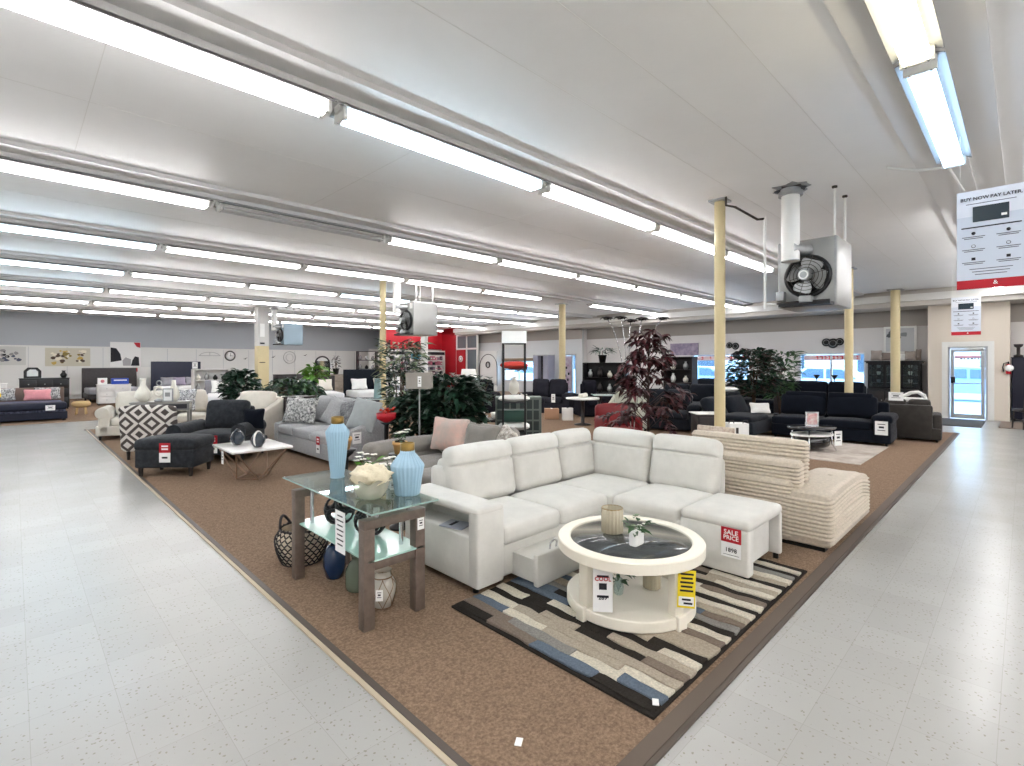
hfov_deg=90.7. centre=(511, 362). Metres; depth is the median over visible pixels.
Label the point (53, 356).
framed picture
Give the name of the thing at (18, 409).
sofa
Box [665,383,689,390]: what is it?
cushion
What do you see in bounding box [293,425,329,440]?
seat cushion
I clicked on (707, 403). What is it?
cushion
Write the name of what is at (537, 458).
cushion
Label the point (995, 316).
wall
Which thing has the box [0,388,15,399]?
throw pillow
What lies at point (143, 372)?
display board
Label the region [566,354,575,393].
door
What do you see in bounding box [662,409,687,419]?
seat cushion
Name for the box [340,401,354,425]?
throw pillow
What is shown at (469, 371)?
floor lamp
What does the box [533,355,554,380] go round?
wardrobe
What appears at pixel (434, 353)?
display rack
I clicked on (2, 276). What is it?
ceiling beam
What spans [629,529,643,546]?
vase
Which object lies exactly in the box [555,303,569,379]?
support post
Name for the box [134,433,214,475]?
ottoman
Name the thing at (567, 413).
carton
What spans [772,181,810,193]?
flashing
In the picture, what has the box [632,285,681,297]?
ceiling light
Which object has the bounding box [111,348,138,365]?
print
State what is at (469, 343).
window
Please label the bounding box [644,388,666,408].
cushion
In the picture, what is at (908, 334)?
framed picture
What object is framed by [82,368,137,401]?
bed
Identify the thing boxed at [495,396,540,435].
base cabinet
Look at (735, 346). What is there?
wall sculpture
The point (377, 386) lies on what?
vase
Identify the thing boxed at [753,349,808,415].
potted plant
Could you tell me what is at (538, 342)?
wall
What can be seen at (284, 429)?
seat cushion
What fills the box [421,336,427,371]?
support post
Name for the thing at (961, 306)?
picture
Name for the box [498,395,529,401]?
pillow
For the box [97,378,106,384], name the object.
box
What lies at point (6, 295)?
ceiling light
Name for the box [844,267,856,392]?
support post
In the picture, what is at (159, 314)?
ceiling light
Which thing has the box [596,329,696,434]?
artificial tree
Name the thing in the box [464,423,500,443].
throw pillow
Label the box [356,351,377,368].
ladder shelf
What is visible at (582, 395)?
ornament
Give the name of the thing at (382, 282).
support post
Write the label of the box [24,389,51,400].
throw pillow
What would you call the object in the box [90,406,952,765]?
floor
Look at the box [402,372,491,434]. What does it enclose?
potted plant
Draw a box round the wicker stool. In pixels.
[71,401,90,414]
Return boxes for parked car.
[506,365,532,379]
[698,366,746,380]
[802,366,863,382]
[954,367,980,393]
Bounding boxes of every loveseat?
[362,422,519,502]
[644,388,702,430]
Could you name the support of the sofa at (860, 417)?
on the floor at (478, 690)
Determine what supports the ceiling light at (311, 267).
attached to the ceiling beam at (5, 216)
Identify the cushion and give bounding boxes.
[111,415,118,425]
[116,391,147,414]
[134,433,214,450]
[148,390,177,410]
[177,412,205,421]
[179,389,206,411]
[192,428,230,443]
[205,399,250,427]
[240,391,276,408]
[278,421,328,435]
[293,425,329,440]
[310,428,351,444]
[315,395,332,423]
[338,397,354,402]
[378,453,441,468]
[421,467,431,483]
[442,439,515,499]
[476,379,491,394]
[480,424,519,435]
[490,496,559,544]
[506,433,561,491]
[510,483,606,524]
[532,379,549,396]
[544,397,562,403]
[549,379,566,396]
[552,428,593,479]
[557,473,648,504]
[582,380,596,396]
[588,400,602,405]
[592,427,654,482]
[613,483,713,522]
[615,390,642,412]
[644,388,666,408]
[649,433,723,493]
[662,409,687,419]
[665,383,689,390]
[667,389,690,409]
[690,384,713,401]
[691,430,809,482]
[700,397,727,413]
[725,395,748,412]
[725,412,767,422]
[735,379,763,397]
[755,399,773,405]
[763,380,794,398]
[771,414,824,424]
[781,394,826,415]
[795,381,827,397]
[819,417,872,429]
[827,397,877,418]
[828,381,864,392]
[884,398,906,403]
[903,390,927,401]
[907,399,930,404]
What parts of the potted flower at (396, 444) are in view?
pot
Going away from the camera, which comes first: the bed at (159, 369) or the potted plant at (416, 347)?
the potted plant at (416, 347)
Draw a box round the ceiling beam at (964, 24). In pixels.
[823,0,1005,240]
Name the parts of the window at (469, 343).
pane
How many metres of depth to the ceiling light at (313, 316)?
22.35 m
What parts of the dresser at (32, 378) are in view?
drawer, mirror frame, drawer, drawer, drawer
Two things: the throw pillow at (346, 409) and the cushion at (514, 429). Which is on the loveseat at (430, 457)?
the cushion at (514, 429)
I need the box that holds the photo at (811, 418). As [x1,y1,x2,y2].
[807,414,816,424]
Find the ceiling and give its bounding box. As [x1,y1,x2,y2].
[0,0,1023,329]
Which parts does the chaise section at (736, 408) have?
frame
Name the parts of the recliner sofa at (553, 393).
arm, frame, arm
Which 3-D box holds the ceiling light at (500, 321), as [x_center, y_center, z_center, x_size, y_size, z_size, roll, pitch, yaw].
[0.216,-1.992,24.932,2.380,0.117,0.270,0,0,-45]
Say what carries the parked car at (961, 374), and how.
on the ground
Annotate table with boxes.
[212,439,292,479]
[282,395,316,412]
[283,477,438,632]
[349,397,414,430]
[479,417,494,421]
[558,515,705,633]
[566,397,599,425]
[591,393,614,403]
[689,411,713,435]
[774,392,781,412]
[787,424,841,450]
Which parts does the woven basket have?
handle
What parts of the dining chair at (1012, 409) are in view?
leg, seat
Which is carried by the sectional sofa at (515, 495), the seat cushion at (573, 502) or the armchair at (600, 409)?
the seat cushion at (573, 502)
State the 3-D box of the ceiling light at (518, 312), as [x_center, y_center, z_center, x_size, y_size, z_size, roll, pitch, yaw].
[1.042,-1.992,20.619,2.380,0.117,0.270,0,0,-45]
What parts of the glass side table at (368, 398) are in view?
glass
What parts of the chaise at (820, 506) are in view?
frame, arm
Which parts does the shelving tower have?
shelf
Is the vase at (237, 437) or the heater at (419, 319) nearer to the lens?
the vase at (237, 437)
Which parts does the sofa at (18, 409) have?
headboard, mattress, rail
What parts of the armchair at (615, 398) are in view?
arm, arm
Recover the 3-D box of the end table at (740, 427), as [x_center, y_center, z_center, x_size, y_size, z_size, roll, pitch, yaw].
[4.540,1.368,10.233,0.399,0.448,0.305,0,0,0]
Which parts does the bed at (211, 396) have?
mattress, headboard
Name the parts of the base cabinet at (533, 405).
door, door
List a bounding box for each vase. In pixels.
[60,370,66,377]
[134,378,151,401]
[170,380,179,400]
[230,429,244,444]
[250,430,265,447]
[323,543,346,579]
[325,416,349,478]
[374,378,381,397]
[390,442,423,496]
[509,377,518,393]
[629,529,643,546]
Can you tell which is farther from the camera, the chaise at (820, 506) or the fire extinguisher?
the fire extinguisher
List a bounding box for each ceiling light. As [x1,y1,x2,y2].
[0,0,336,119]
[0,157,212,209]
[0,221,159,250]
[0,257,126,275]
[0,279,104,291]
[0,294,89,303]
[0,304,78,311]
[81,309,156,315]
[92,300,177,308]
[107,288,206,299]
[128,270,246,286]
[158,313,222,319]
[161,244,303,268]
[179,306,251,313]
[208,296,288,305]
[214,200,386,242]
[223,317,278,322]
[247,283,337,295]
[251,311,312,317]
[279,320,328,324]
[288,303,355,310]
[302,264,405,282]
[312,315,364,320]
[329,103,547,191]
[329,323,370,327]
[338,292,410,302]
[355,308,398,314]
[365,319,398,322]
[371,326,398,328]
[385,235,500,262]
[404,278,481,291]
[410,300,469,308]
[437,315,457,318]
[449,324,482,328]
[458,317,499,321]
[469,306,516,313]
[480,288,541,299]
[496,257,577,277]
[498,320,531,324]
[516,311,558,316]
[538,182,657,231]
[574,273,636,288]
[587,303,629,311]
[627,308,661,315]
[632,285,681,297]
[649,224,728,254]
[677,294,713,303]
[712,303,743,309]
[725,250,775,272]
[864,0,944,70]
[894,51,972,169]
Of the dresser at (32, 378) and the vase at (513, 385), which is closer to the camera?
the vase at (513, 385)
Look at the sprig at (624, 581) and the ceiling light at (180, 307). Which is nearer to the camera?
the sprig at (624, 581)
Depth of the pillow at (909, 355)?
15.60 m
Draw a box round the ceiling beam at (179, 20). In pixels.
[72,0,863,297]
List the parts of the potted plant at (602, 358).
pot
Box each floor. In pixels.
[0,391,521,425]
[0,394,1023,765]
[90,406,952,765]
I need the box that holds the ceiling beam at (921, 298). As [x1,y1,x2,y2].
[453,285,1023,334]
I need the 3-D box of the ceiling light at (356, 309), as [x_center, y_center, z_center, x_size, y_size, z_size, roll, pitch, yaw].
[-4.995,-1.992,19.792,2.380,0.117,0.270,0,0,-45]
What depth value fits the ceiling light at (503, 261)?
10.52 m
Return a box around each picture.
[0,346,25,364]
[45,348,89,365]
[670,343,698,354]
[884,326,916,352]
[958,303,973,309]
[973,201,1008,221]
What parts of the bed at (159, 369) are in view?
mattress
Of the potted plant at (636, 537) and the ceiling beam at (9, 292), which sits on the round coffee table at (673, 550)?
the potted plant at (636, 537)
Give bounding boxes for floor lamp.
[406,372,432,434]
[461,369,476,376]
[600,316,668,429]
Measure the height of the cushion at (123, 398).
0.541 m
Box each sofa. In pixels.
[0,387,67,421]
[95,389,207,439]
[274,395,388,460]
[405,427,781,592]
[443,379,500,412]
[519,379,574,412]
[665,383,755,412]
[698,378,713,384]
[735,379,866,413]
[771,391,902,446]
[884,398,942,442]
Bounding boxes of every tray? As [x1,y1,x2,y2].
[776,291,833,307]
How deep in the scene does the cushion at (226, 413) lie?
8.67 m
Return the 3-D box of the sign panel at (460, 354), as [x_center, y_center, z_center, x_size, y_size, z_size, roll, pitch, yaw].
[-3.099,-0.050,30.580,0.060,1.500,0.860,0,0,-45]
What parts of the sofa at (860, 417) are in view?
frame, frame, arm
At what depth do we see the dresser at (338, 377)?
22.74 m
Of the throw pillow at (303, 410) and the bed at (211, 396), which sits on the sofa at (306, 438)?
the throw pillow at (303, 410)
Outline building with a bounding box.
[506,348,984,379]
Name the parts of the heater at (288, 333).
casing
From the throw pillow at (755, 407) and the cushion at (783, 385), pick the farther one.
the cushion at (783, 385)
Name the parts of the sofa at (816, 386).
frame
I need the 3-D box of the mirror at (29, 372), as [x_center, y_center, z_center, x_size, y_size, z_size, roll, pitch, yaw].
[-16.278,0.337,17.162,0.280,0.230,0.010,0,0,-45]
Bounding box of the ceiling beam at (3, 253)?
[0,249,596,317]
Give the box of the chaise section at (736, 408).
[700,391,771,434]
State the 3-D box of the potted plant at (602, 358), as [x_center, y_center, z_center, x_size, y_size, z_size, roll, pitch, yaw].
[3.139,-0.316,17.485,1.098,0.616,0.998,0,0,-45]
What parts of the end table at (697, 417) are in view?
drawer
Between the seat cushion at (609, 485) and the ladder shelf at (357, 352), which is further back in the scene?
the ladder shelf at (357, 352)
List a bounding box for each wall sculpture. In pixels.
[199,352,219,355]
[726,342,738,349]
[822,338,843,347]
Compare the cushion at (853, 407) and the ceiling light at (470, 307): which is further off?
the ceiling light at (470, 307)
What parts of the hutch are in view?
glass door, door, glass door, cornice, door, glass door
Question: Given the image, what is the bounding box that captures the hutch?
[864,361,924,401]
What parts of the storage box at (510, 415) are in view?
lid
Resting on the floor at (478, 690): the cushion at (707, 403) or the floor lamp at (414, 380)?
the floor lamp at (414, 380)
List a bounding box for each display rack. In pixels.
[386,350,412,371]
[419,350,444,376]
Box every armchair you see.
[166,399,266,461]
[237,391,283,439]
[594,403,642,430]
[609,390,646,430]
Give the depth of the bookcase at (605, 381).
17.68 m
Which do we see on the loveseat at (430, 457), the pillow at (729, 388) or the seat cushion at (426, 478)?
the seat cushion at (426, 478)
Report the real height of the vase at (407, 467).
0.337 m
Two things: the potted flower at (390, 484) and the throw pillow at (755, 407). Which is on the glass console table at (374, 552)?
the potted flower at (390, 484)
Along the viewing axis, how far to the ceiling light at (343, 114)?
4.61 m
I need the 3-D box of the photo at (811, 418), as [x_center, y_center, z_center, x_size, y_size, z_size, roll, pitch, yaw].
[5.460,1.019,9.192,0.180,0.200,0.006,0,0,0]
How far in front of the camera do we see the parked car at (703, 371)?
27.84 m
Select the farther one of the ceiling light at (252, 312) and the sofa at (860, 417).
the ceiling light at (252, 312)
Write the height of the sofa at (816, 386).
1.057 m
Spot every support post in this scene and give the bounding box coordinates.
[253,306,270,387]
[376,279,389,424]
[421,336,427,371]
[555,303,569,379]
[708,197,730,426]
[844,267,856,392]
[886,288,903,391]
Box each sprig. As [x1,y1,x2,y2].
[613,574,635,595]
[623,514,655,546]
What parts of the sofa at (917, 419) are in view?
frame, frame, arm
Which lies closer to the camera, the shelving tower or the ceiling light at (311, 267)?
the shelving tower
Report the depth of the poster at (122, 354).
23.72 m
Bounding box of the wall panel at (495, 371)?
[479,351,501,390]
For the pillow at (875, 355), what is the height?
0.336 m
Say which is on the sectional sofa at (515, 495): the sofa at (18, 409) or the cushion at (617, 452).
the cushion at (617, 452)
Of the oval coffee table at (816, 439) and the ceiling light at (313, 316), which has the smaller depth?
the oval coffee table at (816, 439)
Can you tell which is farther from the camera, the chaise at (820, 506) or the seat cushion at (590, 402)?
the seat cushion at (590, 402)
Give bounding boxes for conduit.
[886,166,964,191]
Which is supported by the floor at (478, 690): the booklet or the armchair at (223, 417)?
the armchair at (223, 417)
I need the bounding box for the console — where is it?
[129,400,192,420]
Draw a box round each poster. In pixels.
[110,342,140,366]
[566,356,570,391]
[951,289,980,335]
[957,105,1023,289]
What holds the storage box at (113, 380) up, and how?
on the dresser at (105, 393)
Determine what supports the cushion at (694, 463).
on the sectional sofa at (515, 495)
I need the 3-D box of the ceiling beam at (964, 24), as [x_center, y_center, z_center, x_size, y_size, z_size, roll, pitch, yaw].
[3.893,-2.100,4.527,25.900,0.100,0.660,0,0,-45]
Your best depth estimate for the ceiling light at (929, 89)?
3.95 m
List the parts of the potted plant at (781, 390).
stem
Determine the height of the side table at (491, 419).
0.520 m
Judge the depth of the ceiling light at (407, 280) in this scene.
12.86 m
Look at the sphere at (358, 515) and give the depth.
3.41 m
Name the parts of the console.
drawer, leg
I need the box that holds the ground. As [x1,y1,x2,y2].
[574,380,980,414]
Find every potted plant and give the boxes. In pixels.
[215,368,263,399]
[256,387,291,396]
[261,376,326,397]
[296,362,333,395]
[331,356,340,373]
[371,338,434,436]
[385,391,441,438]
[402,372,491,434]
[473,375,495,424]
[590,345,618,362]
[725,347,785,402]
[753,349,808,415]
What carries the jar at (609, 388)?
on the bookcase at (605, 381)
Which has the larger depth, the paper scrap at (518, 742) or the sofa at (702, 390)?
the sofa at (702, 390)
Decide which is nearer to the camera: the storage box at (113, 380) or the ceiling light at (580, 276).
the ceiling light at (580, 276)
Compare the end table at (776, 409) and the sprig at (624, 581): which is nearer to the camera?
the sprig at (624, 581)
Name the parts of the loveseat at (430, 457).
frame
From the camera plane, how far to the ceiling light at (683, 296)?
15.67 m
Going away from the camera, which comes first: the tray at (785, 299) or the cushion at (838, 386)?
the tray at (785, 299)
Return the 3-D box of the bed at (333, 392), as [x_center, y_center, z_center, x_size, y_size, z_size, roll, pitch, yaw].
[-6.968,1.032,17.904,1.740,1.120,2.085,0,0,-31]
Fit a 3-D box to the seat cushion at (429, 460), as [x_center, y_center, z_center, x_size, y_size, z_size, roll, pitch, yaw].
[-1.065,1.262,6.106,0.996,0.230,0.688,0,0,-45]
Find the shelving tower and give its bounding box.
[502,331,526,434]
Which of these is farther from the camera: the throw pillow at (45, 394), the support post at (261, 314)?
the support post at (261, 314)
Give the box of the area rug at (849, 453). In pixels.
[756,434,888,464]
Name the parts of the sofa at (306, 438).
arm, frame, arm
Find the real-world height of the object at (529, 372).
1.549 m
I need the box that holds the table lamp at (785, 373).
[776,364,800,392]
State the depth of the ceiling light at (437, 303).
17.36 m
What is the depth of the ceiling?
4.97 m
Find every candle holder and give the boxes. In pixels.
[601,504,622,534]
[643,576,660,590]
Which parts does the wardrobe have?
panel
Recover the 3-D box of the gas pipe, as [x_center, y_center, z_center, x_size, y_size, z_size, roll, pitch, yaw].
[3.038,-1.410,6.443,0.611,1.460,0.070,0,0,17]
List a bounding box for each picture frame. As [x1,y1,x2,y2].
[163,388,172,401]
[805,412,818,425]
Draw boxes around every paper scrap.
[514,737,522,745]
[652,698,658,705]
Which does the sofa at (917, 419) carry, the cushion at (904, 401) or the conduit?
the cushion at (904, 401)
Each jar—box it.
[345,555,358,592]
[375,566,396,609]
[588,369,592,376]
[598,367,601,376]
[598,382,601,391]
[607,384,611,392]
[671,373,675,381]
[683,361,687,369]
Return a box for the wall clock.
[224,351,235,360]
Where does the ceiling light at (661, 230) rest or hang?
attached to the ceiling beam at (179, 20)
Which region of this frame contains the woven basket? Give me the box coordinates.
[274,514,327,566]
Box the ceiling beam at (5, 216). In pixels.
[0,210,667,312]
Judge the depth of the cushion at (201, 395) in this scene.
11.74 m
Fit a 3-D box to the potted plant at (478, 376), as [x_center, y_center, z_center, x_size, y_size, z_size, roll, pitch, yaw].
[-0.778,0.946,12.728,0.885,1.292,0.839,0,0,-45]
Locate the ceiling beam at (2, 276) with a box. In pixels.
[0,273,537,322]
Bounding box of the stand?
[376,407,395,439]
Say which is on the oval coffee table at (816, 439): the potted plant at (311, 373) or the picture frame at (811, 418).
the picture frame at (811, 418)
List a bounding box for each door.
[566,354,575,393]
[942,341,993,420]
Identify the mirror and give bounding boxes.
[27,370,37,375]
[315,356,329,374]
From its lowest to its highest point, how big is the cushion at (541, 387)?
0.600 m
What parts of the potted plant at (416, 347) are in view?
stem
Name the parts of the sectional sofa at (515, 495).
storage arm, frame, frame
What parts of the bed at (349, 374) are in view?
headboard, mattress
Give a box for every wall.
[0,311,408,398]
[369,328,458,386]
[419,329,586,393]
[587,303,1023,419]
[928,301,1010,421]
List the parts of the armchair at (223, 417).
arm, frame, arm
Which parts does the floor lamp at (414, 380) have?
lamp shade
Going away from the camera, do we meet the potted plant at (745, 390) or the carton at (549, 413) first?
the potted plant at (745, 390)
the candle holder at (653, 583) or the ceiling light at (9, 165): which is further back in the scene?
the ceiling light at (9, 165)
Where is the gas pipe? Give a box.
[725,196,776,308]
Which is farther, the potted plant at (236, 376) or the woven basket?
the potted plant at (236, 376)
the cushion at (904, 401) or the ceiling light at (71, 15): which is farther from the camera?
the cushion at (904, 401)
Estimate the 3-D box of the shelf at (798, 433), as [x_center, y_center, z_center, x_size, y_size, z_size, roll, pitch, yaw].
[5.460,1.295,9.204,0.820,0.030,0.574,0,0,-17]
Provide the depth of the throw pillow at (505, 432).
5.66 m
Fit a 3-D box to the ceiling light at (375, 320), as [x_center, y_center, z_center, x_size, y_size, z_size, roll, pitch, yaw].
[-5.926,-1.992,24.211,2.380,0.117,0.270,0,0,-45]
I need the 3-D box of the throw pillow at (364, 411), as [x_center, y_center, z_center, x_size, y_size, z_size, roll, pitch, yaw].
[-2.395,0.841,8.198,0.625,0.545,0.244,0,0,29]
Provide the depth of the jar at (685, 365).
17.00 m
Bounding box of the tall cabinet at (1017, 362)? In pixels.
[1011,357,1023,420]
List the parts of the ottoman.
leg, leg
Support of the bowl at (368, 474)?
on the glass console table at (374, 552)
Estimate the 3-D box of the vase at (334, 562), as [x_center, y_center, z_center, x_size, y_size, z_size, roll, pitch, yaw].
[-1.317,1.467,3.757,0.170,0.250,0.170,0,0,-45]
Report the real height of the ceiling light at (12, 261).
0.117 m
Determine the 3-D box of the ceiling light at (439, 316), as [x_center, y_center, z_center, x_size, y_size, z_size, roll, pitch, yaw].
[-3.258,-1.992,21.505,2.380,0.117,0.270,0,0,-45]
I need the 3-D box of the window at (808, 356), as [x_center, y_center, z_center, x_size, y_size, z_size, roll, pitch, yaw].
[11.090,0.215,17.565,0.160,1.130,2.080,0,0,-45]
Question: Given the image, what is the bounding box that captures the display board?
[123,367,150,390]
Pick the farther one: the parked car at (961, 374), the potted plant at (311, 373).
the parked car at (961, 374)
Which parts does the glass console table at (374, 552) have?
leg, rod, rail, rod, leg, glass, leg, rod, rail, cross rail, rod, leg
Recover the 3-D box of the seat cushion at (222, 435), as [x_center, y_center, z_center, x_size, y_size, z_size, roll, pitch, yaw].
[-4.893,1.213,8.386,0.717,0.230,0.726,0,0,-5]
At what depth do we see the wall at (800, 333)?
18.43 m
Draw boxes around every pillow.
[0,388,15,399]
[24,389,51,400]
[34,387,60,398]
[161,377,172,385]
[173,377,185,384]
[178,389,196,410]
[185,377,190,384]
[211,381,229,392]
[243,409,264,428]
[282,397,318,423]
[317,379,332,389]
[320,396,346,424]
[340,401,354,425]
[346,397,382,432]
[351,378,367,388]
[430,416,469,449]
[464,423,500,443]
[496,424,517,439]
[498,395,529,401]
[499,422,529,429]
[500,361,527,368]
[697,425,734,432]
[725,386,738,391]
[749,403,770,412]
[870,350,881,360]
[881,353,889,360]
[900,354,904,360]
[905,351,915,360]
[916,349,921,359]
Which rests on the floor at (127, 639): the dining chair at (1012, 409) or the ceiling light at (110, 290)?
the dining chair at (1012, 409)
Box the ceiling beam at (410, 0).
[0,0,935,303]
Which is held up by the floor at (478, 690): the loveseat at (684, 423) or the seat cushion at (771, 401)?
the loveseat at (684, 423)
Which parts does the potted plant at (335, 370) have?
pot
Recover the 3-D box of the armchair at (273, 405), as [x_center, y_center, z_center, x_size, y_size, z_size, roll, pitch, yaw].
[-5.120,1.073,9.873,1.000,1.038,0.923,0,0,6]
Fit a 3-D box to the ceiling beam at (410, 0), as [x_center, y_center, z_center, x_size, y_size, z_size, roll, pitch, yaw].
[-0.966,-2.149,8.475,24.526,0.002,10.786,0,0,-45]
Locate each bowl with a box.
[349,463,393,498]
[376,412,395,422]
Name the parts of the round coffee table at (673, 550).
leg, glass, leg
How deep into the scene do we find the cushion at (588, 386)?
15.41 m
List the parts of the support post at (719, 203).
cap plate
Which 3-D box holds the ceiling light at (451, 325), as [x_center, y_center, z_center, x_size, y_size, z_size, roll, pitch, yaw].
[-2.452,-1.992,27.637,2.380,0.117,0.270,0,0,-45]
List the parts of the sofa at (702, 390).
arm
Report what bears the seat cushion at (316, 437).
on the sofa at (306, 438)
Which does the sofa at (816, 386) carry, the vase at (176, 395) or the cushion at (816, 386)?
the cushion at (816, 386)
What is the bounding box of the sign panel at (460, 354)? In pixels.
[456,350,465,374]
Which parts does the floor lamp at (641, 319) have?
stem, stem, stem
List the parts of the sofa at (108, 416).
arm, frame, frame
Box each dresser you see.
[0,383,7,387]
[19,367,68,408]
[96,384,131,404]
[273,374,304,393]
[330,374,342,392]
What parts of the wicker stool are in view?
seat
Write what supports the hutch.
on the floor at (127, 639)
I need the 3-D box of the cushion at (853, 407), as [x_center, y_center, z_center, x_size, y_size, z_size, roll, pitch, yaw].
[7.087,0.912,10.545,0.898,0.482,0.291,0,0,43]
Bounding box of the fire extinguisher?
[1002,362,1013,373]
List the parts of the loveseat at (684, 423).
frame, arm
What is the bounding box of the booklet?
[439,519,468,529]
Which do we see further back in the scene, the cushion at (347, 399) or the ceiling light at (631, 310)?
the ceiling light at (631, 310)
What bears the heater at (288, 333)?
hanging from the ceiling
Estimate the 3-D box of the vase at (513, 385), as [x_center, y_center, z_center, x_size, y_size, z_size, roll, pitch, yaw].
[0.031,0.332,7.474,0.160,0.260,0.160,0,0,-45]
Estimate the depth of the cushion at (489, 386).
16.53 m
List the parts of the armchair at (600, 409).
arm, backrest, seat, arm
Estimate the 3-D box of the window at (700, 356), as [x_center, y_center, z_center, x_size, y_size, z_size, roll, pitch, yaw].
[8.366,0.210,20.328,0.160,1.140,2.380,0,0,-45]
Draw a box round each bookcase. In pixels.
[191,369,228,389]
[583,363,628,392]
[663,357,697,388]
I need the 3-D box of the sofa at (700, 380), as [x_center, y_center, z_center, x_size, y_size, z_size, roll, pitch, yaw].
[6.494,1.063,18.060,1.014,1.059,1.950,0,0,-45]
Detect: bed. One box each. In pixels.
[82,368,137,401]
[151,361,200,390]
[205,380,260,401]
[285,375,343,396]
[343,369,399,401]
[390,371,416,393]
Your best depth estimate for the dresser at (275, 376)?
20.75 m
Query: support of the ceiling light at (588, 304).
attached to the ceiling beam at (5, 216)
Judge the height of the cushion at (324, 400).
0.522 m
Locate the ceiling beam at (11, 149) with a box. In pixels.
[0,138,751,305]
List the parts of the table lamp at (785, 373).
lamp shade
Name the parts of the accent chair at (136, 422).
seat, backrest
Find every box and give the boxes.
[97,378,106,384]
[111,378,128,383]
[504,409,523,421]
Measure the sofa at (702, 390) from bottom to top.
0.980 m
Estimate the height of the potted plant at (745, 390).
1.986 m
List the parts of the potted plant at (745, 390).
stem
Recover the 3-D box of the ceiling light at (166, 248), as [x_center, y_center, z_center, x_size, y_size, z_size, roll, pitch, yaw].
[-5.187,-1.992,9.561,2.380,0.117,0.270,0,0,-45]
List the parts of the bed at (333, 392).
headboard, mattress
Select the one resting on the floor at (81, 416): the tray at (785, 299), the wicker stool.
the wicker stool
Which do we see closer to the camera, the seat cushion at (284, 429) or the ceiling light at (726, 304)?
the seat cushion at (284, 429)
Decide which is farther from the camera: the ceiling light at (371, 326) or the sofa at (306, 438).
the ceiling light at (371, 326)
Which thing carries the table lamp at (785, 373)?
on the end table at (776, 409)
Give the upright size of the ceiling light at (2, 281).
0.117 m
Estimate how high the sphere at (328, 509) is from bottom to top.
0.219 m
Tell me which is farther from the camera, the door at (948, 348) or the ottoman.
the door at (948, 348)
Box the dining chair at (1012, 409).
[1011,400,1023,429]
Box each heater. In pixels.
[270,307,302,345]
[392,281,436,336]
[776,185,851,311]
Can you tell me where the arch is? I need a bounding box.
[479,354,496,378]
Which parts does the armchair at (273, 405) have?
arm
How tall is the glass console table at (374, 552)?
0.730 m
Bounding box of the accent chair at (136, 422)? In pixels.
[118,405,196,459]
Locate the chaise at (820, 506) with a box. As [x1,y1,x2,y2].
[691,430,869,551]
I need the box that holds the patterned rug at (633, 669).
[451,558,806,719]
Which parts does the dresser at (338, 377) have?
drawer, drawer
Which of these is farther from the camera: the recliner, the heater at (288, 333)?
the heater at (288, 333)
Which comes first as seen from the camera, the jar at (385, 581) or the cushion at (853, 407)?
the jar at (385, 581)
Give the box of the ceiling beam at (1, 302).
[0,301,446,329]
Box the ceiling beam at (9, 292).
[0,290,486,326]
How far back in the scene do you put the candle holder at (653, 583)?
3.31 m
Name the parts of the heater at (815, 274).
fan blade, fan blade, motor, fan blade, casing, fan blade, hanger rod, hanger rod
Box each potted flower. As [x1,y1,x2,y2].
[347,436,351,449]
[352,452,383,465]
[379,456,395,489]
[392,429,409,453]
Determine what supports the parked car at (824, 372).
on the ground
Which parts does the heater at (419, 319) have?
casing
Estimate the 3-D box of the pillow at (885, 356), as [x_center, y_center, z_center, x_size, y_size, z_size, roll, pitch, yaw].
[11.921,-0.202,16.040,0.128,0.258,0.338,0,0,-45]
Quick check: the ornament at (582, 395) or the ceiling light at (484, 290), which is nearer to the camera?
the ornament at (582, 395)
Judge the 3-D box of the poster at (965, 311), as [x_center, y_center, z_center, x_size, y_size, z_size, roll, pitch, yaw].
[10.238,-1.390,11.402,0.015,1.520,0.500,0,0,-45]
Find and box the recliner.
[572,380,611,416]
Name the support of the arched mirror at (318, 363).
on the dresser at (338, 377)
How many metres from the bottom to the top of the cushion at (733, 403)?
0.512 m
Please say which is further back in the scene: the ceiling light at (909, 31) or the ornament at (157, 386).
the ornament at (157, 386)
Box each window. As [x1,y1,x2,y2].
[456,334,477,379]
[505,361,532,381]
[693,354,748,382]
[799,353,866,386]
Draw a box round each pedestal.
[344,447,355,479]
[388,452,404,530]
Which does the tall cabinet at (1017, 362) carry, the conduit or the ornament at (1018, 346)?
the ornament at (1018, 346)
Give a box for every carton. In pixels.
[544,408,558,418]
[562,408,572,419]
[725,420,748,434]
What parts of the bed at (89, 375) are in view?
rail, mattress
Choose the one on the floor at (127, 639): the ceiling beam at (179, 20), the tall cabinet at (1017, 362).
the tall cabinet at (1017, 362)
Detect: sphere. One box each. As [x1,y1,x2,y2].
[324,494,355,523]
[353,503,385,534]
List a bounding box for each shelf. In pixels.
[300,513,423,562]
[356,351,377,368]
[567,573,695,633]
[790,431,833,436]
[870,382,917,383]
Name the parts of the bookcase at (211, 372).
shelf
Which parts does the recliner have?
arm, frame, arm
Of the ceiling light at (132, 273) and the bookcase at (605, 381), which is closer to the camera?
the ceiling light at (132, 273)
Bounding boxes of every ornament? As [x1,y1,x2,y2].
[153,380,162,401]
[578,392,586,397]
[1013,344,1022,356]
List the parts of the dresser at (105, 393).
drawer, drawer, drawer, drawer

